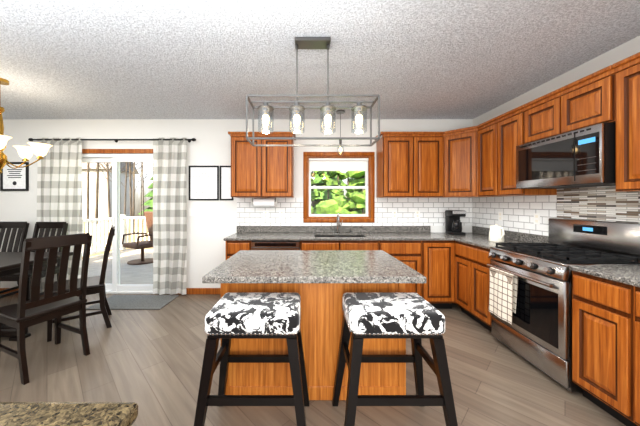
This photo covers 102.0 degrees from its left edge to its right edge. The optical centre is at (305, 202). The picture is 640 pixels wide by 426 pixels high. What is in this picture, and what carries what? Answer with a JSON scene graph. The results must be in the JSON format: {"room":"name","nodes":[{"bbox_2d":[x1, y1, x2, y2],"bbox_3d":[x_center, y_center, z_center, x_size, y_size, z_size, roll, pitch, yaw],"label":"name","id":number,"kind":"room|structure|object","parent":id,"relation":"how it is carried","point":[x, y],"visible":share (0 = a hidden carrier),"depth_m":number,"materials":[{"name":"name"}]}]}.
{"room":"dining room and kitchen","nodes":[
{"label":"dining room and kitchen","id":0,"kind":"room"},
{"bbox_2d":[82,162,138,218],"bbox_3d":[-26.750,-2.420,31.750,9.300,8.440,5.300,0,0,0],"label":"sky","id":1,"kind":"structure","parent":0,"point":[104,214],"depth_m":29.50,"materials":[{"name":"grey"}]},
{"bbox_2d":[0,119,472,287],"bbox_3d":[-1.555,0.055,3.945,8.390,2.610,0.150,0,0,0],"label":"wall","id":2,"kind":"structure","parent":0,"point":[211,225],"depth_m":3.87,"materials":[{"name":"white paint"}]},
{"bbox_2d":[0,288,18,293],"bbox_3d":[-4.716,1.315,3.860,1.710,0.090,0.020,0,0,0],"label":"baseboard","id":3,"kind":"structure","parent":2,"relation":"attached to","point":[1,289],"depth_m":3.86,"materials":[{"name":"brown wood"}]},
{"bbox_2d":[0,162,28,190],"bbox_3d":[-4.345,-0.395,3.861,0.410,0.430,0.018,0,0,0],"label":"picture frame","id":4,"kind":"object","parent":2,"relation":"attached to","point":[16,179],"visible":0.98,"depth_m":3.86,"materials":[{"name":"black"}]},
{"bbox_2d":[28,137,195,294],"bbox_3d":[-2.830,0.188,3.810,2.444,2.285,0.117,0,0,0],"label":"curtains","id":5,"kind":"object","parent":2,"relation":"attached to","point":[59,182],"visible":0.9,"depth_m":3.78,"materials":[{"name":"grey"}]},
{"bbox_2d":[82,149,177,293],"bbox_3d":[-2.885,0.278,3.926,1.950,2.165,0.148,0,0,0],"label":"sliding door","id":6,"kind":"structure","parent":2,"relation":"attached to","point":[115,286],"depth_m":3.90,"materials":[{"name":"white plastic"}]},
{"bbox_2d":[189,209,196,215],"bbox_3d":[-1.690,0.140,3.863,0.115,0.115,0.014,0,0,0],"label":"switch plate","id":7,"kind":"object","parent":2,"relation":"attached to","point":[192,212],"visible":1,"depth_m":3.86,"materials":[{"name":"white plastic"}]},
{"bbox_2d":[178,288,220,293],"bbox_3d":[-1.458,1.315,3.863,0.905,0.090,0.015,0,0,0],"label":"baseboard","id":8,"kind":"structure","parent":2,"relation":"attached to","point":[203,290],"depth_m":3.86,"materials":[{"name":"brown wood"}]},
{"bbox_2d":[189,166,218,199],"bbox_3d":[-1.522,-0.297,3.861,0.445,0.515,0.018,0,0,0],"label":"picture frame","id":9,"kind":"object","parent":2,"relation":"attached to","point":[203,182],"visible":1,"depth_m":3.86,"materials":[{"name":"black"}]},
{"bbox_2d":[220,166,232,199],"bbox_3d":[-1.185,-0.297,3.861,0.200,0.515,0.018,0,0,0],"label":"picture frame","id":10,"kind":"object","parent":2,"relation":"attached to","point":[225,182],"visible":0.77,"depth_m":3.86,"materials":[{"name":"black"}]},
{"bbox_2d":[228,132,295,197],"bbox_3d":[-0.605,-0.525,3.692,0.910,0.890,0.350,0,0,0],"label":"upper cabinet","id":11,"kind":"object","parent":2,"relation":"attached to","point":[262,171],"visible":0.88,"depth_m":3.53,"materials":[{"name":"brown wood"}]},
{"bbox_2d":[251,197,277,206],"bbox_3d":[-0.600,-0.011,3.740,0.372,0.135,0.124,0,0,0],"label":"paper towel holder","id":12,"kind":"object","parent":11,"relation":"attached to","point":[263,202],"visible":0.98,"depth_m":3.69,"materials":[{"name":"white paper"}]},
{"bbox_2d":[303,152,374,221],"bbox_3d":[0.490,-0.235,3.910,1.060,1.050,0.120,0,0,0],"label":"window","id":13,"kind":"structure","parent":2,"relation":"in","point":[345,161],"depth_m":3.88,"materials":[{"name":"brown wood"}]},
{"bbox_2d":[237,198,471,225],"bbox_3d":[0.724,0.130,3.865,3.508,0.418,0.007,0,0,0],"label":"tile backsplash","id":14,"kind":"structure","parent":2,"relation":"attached to","point":[432,211],"depth_m":3.86,"materials":[{"name":"white tile"}]},
{"bbox_2d":[263,211,267,217],"bbox_3d":[-0.600,0.170,3.857,0.075,0.115,0.007,0,0,0],"label":"outlet","id":15,"kind":"object","parent":14,"relation":"attached to","point":[265,213],"depth_m":3.86,"materials":[{"name":"white plastic"}]},
{"bbox_2d":[415,211,419,217],"bbox_3d":[1.660,0.170,3.857,0.075,0.115,0.007,0,0,0],"label":"outlet","id":16,"kind":"object","parent":14,"relation":"attached to","point":[417,213],"depth_m":3.86,"materials":[{"name":"white plastic"}]},
{"bbox_2d":[376,132,443,197],"bbox_3d":[1.450,-0.525,3.692,0.860,0.890,0.350,0,0,0],"label":"upper cabinet","id":17,"kind":"object","parent":2,"relation":"attached to","point":[409,164],"visible":1,"depth_m":3.53,"materials":[{"name":"brown wood"}]},
{"bbox_2d":[435,126,478,197],"bbox_3d":[2.169,-0.525,3.548,0.636,0.890,0.638,0,0,0],"label":"upper cabinet","id":18,"kind":"object","parent":2,"relation":"attached to","point":[460,163],"visible":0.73,"depth_m":3.38,"materials":[{"name":"brown wood"}]},
{"bbox_2d":[0,294,625,425],"bbox_3d":[-1.555,1.410,0.335,8.390,0.100,7.370,0,0,0],"label":"floor","id":19,"kind":"structure","parent":0,"point":[149,363],"depth_m":2.00,"materials":[{"name":"wood"}]},
{"bbox_2d":[0,222,28,293],"bbox_3d":[-4.220,0.814,3.481,0.460,1.093,0.541,0,0,0],"label":"dining chair","id":20,"kind":"object","parent":19,"relation":"on","point":[23,228],"visible":0.62,"depth_m":3.69,"materials":[{"name":"black wood"}]},
{"bbox_2d":[0,222,67,300],"bbox_3d":[-3.620,0.814,3.441,0.460,1.093,0.541,0,0,0],"label":"dining chair","id":21,"kind":"object","parent":19,"relation":"on","point":[42,226],"visible":0.4,"depth_m":3.62,"materials":[{"name":"black wood"}]},
{"bbox_2d":[0,252,72,340],"bbox_3d":[-3.590,0.973,2.600,1.620,0.775,1.000,0,0,0],"label":"dining table","id":22,"kind":"object","parent":19,"relation":"on","point":[10,263],"visible":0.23,"depth_m":2.59,"materials":[{"name":"black wood"}]},
{"bbox_2d":[0,233,91,384],"bbox_3d":[-2.247,0.814,2.226,0.541,1.093,0.460,0,0,22],"label":"dining chair","id":23,"kind":"object","parent":19,"relation":"on","point":[21,315],"visible":1,"depth_m":2.12,"materials":[{"name":"black wood"}]},
{"bbox_2d":[0,402,137,425],"bbox_3d":[-1.300,0.900,0.125,1.860,0.920,0.910,0,0,0],"label":"countertop","id":24,"kind":"structure","parent":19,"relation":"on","point":[68,413],"depth_m":0.54,"materials":[{"name":"brown stone"}]},
{"bbox_2d":[47,225,114,341],"bbox_3d":[-2.448,0.814,2.864,0.541,1.093,0.460,0,0,-37],"label":"dining chair","id":25,"kind":"object","parent":19,"relation":"on","point":[95,284],"visible":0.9,"depth_m":2.79,"materials":[{"name":"black wood"}]},
{"bbox_2d":[86,295,178,309],"bbox_3d":[-2.340,1.354,3.550,0.960,0.012,0.500,0,0,0],"label":"door mat","id":26,"kind":"object","parent":19,"relation":"on","point":[137,302],"visible":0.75,"depth_m":3.51,"materials":[{"name":"grey fabric"}]},
{"bbox_2d":[226,241,249,259],"bbox_3d":[-0.853,0.916,3.553,0.317,0.888,0.624,0,0,0],"label":"base cabinet","id":27,"kind":"object","parent":19,"relation":"on","point":[232,247],"depth_m":3.24,"materials":[{"name":"brown wood"}]},
{"bbox_2d":[194,293,308,425],"bbox_3d":[-0.285,0.970,1.525,0.616,0.780,0.486,0,0,0],"label":"stool","id":28,"kind":"object","parent":19,"relation":"on","point":[229,317],"visible":1,"depth_m":1.35,"materials":[{"name":"fabric"}]},
{"bbox_2d":[221,286,405,399],"bbox_3d":[0.050,0.921,2.099,1.278,0.878,0.633,0,0,0],"label":"kitchen island","id":29,"kind":"object","parent":19,"relation":"on","point":[322,314],"depth_m":1.79,"materials":[{"name":"brown wood"}]},
{"bbox_2d":[202,250,425,285],"bbox_3d":[0.050,0.460,1.980,1.340,0.040,0.880,0,0,0],"label":"island countertop","id":30,"kind":"structure","parent":29,"relation":"on","point":[247,267],"depth_m":1.77,"materials":[{"name":"grey stone"}]},
{"bbox_2d":[302,248,369,249],"bbox_3d":[0.422,1.020,3.553,0.985,0.681,0.624,0,0,0],"label":"base cabinet","id":31,"kind":"object","parent":19,"relation":"on","point":[302,248],"depth_m":3.24,"materials":[{"name":"brown wood"}]},
{"bbox_2d":[332,293,457,425],"bbox_3d":[0.485,0.970,1.525,0.616,0.780,0.486,0,0,0],"label":"stool","id":32,"kind":"object","parent":19,"relation":"on","point":[415,317],"visible":1,"depth_m":1.35,"materials":[{"name":"wood"}]},
{"bbox_2d":[366,241,425,299],"bbox_3d":[1.189,0.916,3.553,0.538,0.888,0.624,0,0,0],"label":"base cabinet","id":33,"kind":"object","parent":19,"relation":"on","point":[412,253],"depth_m":3.24,"materials":[{"name":"brown wood"}]},
{"bbox_2d":[224,213,453,240],"bbox_3d":[0.410,0.402,3.549,2.880,0.516,0.637,0,0,0],"label":"countertop","id":34,"kind":"structure","parent":33,"relation":"on","point":[338,232],"depth_m":3.74,"materials":[{"name":"stone"}]},
{"bbox_2d":[335,213,352,233],"bbox_3d":[0.552,0.292,3.716,0.239,0.296,0.213,0,0,0],"label":"faucet","id":35,"kind":"object","parent":34,"relation":"on","point":[339,229],"depth_m":3.85,"materials":[{"name":"silver metal"}]},
{"bbox_2d":[426,241,454,308],"bbox_3d":[1.667,0.916,3.553,0.418,0.888,0.624,0,0,0],"label":"base cabinet","id":36,"kind":"object","parent":19,"relation":"on","point":[433,262],"depth_m":3.24,"materials":[{"name":"brown wood"}]},
{"bbox_2d":[455,241,491,330],"bbox_3d":[2.172,0.916,2.925,0.624,0.888,0.666,0,0,0],"label":"base cabinet","id":37,"kind":"object","parent":19,"relation":"on","point":[472,275],"depth_m":2.89,"materials":[{"name":"brown wood"}]},
{"bbox_2d":[487,218,639,391],"bbox_3d":[2.112,0.755,2.210,0.733,1.210,0.756,0,0,0],"label":"range","id":38,"kind":"object","parent":19,"relation":"on","point":[530,301],"visible":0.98,"depth_m":2.08,"materials":[{"name":"silver metal"}]},
{"bbox_2d":[572,271,622,422],"bbox_3d":[2.172,0.916,1.656,0.624,0.888,0.345,0,0,0],"label":"base cabinet","id":39,"kind":"object","parent":19,"relation":"on","point":[606,345],"depth_m":1.65,"materials":[{"name":"brown wood"}]},
{"bbox_2d":[434,226,639,287],"bbox_3d":[2.168,0.406,1.468,0.637,0.131,4.799,0,0,0],"label":"countertop","id":40,"kind":"structure","parent":39,"relation":"on","point":[479,237],"depth_m":2.68,"materials":[{"name":"stone"}]},
{"bbox_2d":[445,210,465,234],"bbox_3d":[2.100,0.272,3.627,0.180,0.335,0.245,0,0,0],"label":"coffee maker","id":41,"kind":"object","parent":40,"relation":"on","point":[453,224],"visible":1,"depth_m":3.58,"materials":[{"name":"black plastic"}]},
{"bbox_2d":[488,224,504,241],"bbox_3d":[2.190,0.342,2.971,0.150,0.195,0.221,0,0,0],"label":"canister","id":42,"kind":"object","parent":40,"relation":"on","point":[496,233],"visible":1,"depth_m":2.93,"materials":[{"name":"white ceramic"}]},
{"bbox_2d":[623,284,639,425],"bbox_3d":[2.172,0.916,1.310,0.624,0.888,0.346,0,0,0],"label":"base cabinet","id":43,"kind":"object","parent":19,"relation":"on","point":[631,294],"depth_m":1.49,"materials":[{"name":"brown wood"}]},
{"bbox_2d":[0,0,639,118],"bbox_3d":[-1.555,-1.310,0.335,8.390,0.120,7.370,0,0,0],"label":"ceiling","id":44,"kind":"structure","parent":0,"point":[222,59],"depth_m":2.17,"materials":[{"name":"white paint"}]},
{"bbox_2d":[0,78,51,173],"bbox_3d":[-3.117,-0.769,2.632,0.757,0.959,0.757,0,0,0],"label":"dining chandelier","id":45,"kind":"object","parent":44,"relation":"hanging from","point":[39,150],"visible":1,"depth_m":2.70,"materials":[{"name":"white glass"}]},
{"bbox_2d":[246,37,379,145],"bbox_3d":[0.050,-0.856,2.000,0.973,0.786,0.243,0,0,0],"label":"pendant light","id":46,"kind":"object","parent":44,"relation":"hanging from","point":[297,108],"visible":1,"depth_m":1.98,"materials":[{"name":"silver metal"}]},
{"bbox_2d":[336,110,344,155],"bbox_3d":[0.470,-0.950,3.530,0.120,0.599,0.120,0,0,0],"label":"light","id":47,"kind":"object","parent":44,"relation":"hanging from","point":[340,112],"visible":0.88,"depth_m":3.52,"materials":[{"name":"silver metal"}]},
{"bbox_2d":[473,36,639,235],"bbox_3d":[2.565,0.055,0.335,0.150,2.610,7.070,0,0,0],"label":"wall","id":48,"kind":"structure","parent":0,"point":[618,53],"depth_m":2.45,"materials":[{"name":"white paint"}]},
{"bbox_2d":[472,195,556,235],"bbox_3d":[2.485,0.130,3.212,0.007,0.418,1.296,0,0,0],"label":"tile backsplash","id":49,"kind":"structure","parent":48,"relation":"attached to","point":[518,213],"depth_m":3.04,"materials":[{"name":"white tile"}]},
{"bbox_2d":[476,108,556,195],"bbox_3d":[2.317,-0.510,2.911,0.340,0.860,0.692,0,0,0],"label":"upper cabinet","id":50,"kind":"object","parent":48,"relation":"attached to","point":[498,139],"depth_m":2.85,"materials":[{"name":"brown wood"}]},
{"bbox_2d":[524,68,611,143],"bbox_3d":[2.317,-0.758,2.189,0.340,0.365,0.748,0,0,0],"label":"upper cabinet","id":51,"kind":"object","parent":48,"relation":"attached to","point":[610,94],"depth_m":2.09,"materials":[{"name":"brown wood"}]},
{"bbox_2d":[516,123,615,188],"bbox_3d":[2.273,-0.352,2.189,0.409,0.425,0.742,0,0,0],"label":"microwave","id":52,"kind":"object","parent":51,"relation":"attached to","point":[582,157],"visible":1,"depth_m":2.04,"materials":[{"name":"silver metal"}]},
{"bbox_2d":[557,186,639,222],"bbox_3d":[2.485,0.161,2.196,0.007,0.599,0.734,0,0,0],"label":"backsplash","id":53,"kind":"structure","parent":48,"relation":"attached to","point":[606,203],"depth_m":2.20,"materials":[{"name":"multicoloured tile"}]},
{"bbox_2d":[612,56,639,191],"bbox_3d":[2.317,-0.510,1.611,0.340,0.860,0.404,0,0,0],"label":"upper cabinet","id":54,"kind":"object","parent":48,"relation":"attached to","point":[626,74],"depth_m":1.74,"materials":[{"name":"brown wood"}]},
{"label":"outside","id":55,"kind":"structure","parent":0,"visible":0},
{"bbox_2d":[82,215,152,258],"bbox_3d":[0.000,1.880,32.015,80.000,0.160,55.970,0,0,0],"label":"railing","id":56,"kind":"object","parent":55,"point":[91,255],"depth_m":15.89,"materials":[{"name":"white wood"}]},
{"bbox_2d":[82,249,152,283],"bbox_3d":[-3.225,1.600,5.940,4.650,0.420,3.820,0,0,0],"label":"deck","id":57,"kind":"object","parent":56,"relation":"on","point":[125,265],"depth_m":5.50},
{"bbox_2d":[123,215,149,249],"bbox_3d":[-3.225,0.870,7.790,4.650,1.040,0.100,0,0,0],"label":"railing","id":58,"kind":"object","parent":57,"relation":"on","point":[123,222],"depth_m":7.77,"materials":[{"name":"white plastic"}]},
{"bbox_2d":[122,211,152,264],"bbox_3d":[-3.824,0.798,6.145,0.680,1.184,0.704,0,0,30],"label":"patio chair","id":59,"kind":"object","parent":57,"relation":"on","point":[149,222],"depth_m":6.07,"materials":[{"name":"brown metal"}]},
{"bbox_2d":[85,162,152,232],"bbox_3d":[-10.807,-6.602,19.501,19.888,16.931,15.634,0,0,0],"label":"tree","id":60,"kind":"object","parent":56,"relation":"on","point":[132,212],"depth_m":19.20,"materials":[{"name":"brown plant"}]},
{"bbox_2d":[138,171,364,214],"bbox_3d":[-0.952,-4.418,18.952,30.429,12.444,19.497,0,0,0],"label":"tree","id":61,"kind":"object","parent":56,"relation":"on","point":[339,197],"depth_m":12.80,"materials":[{"name":"green plant"}]},
{"bbox_2d":[133,162,346,215],"bbox_3d":[0.000,-17.640,36.100,120.000,42.000,0.200,0,0,0],"label":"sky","id":62,"kind":"structure","parent":55,"point":[149,182],"depth_m":36.00,"materials":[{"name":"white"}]}
]}

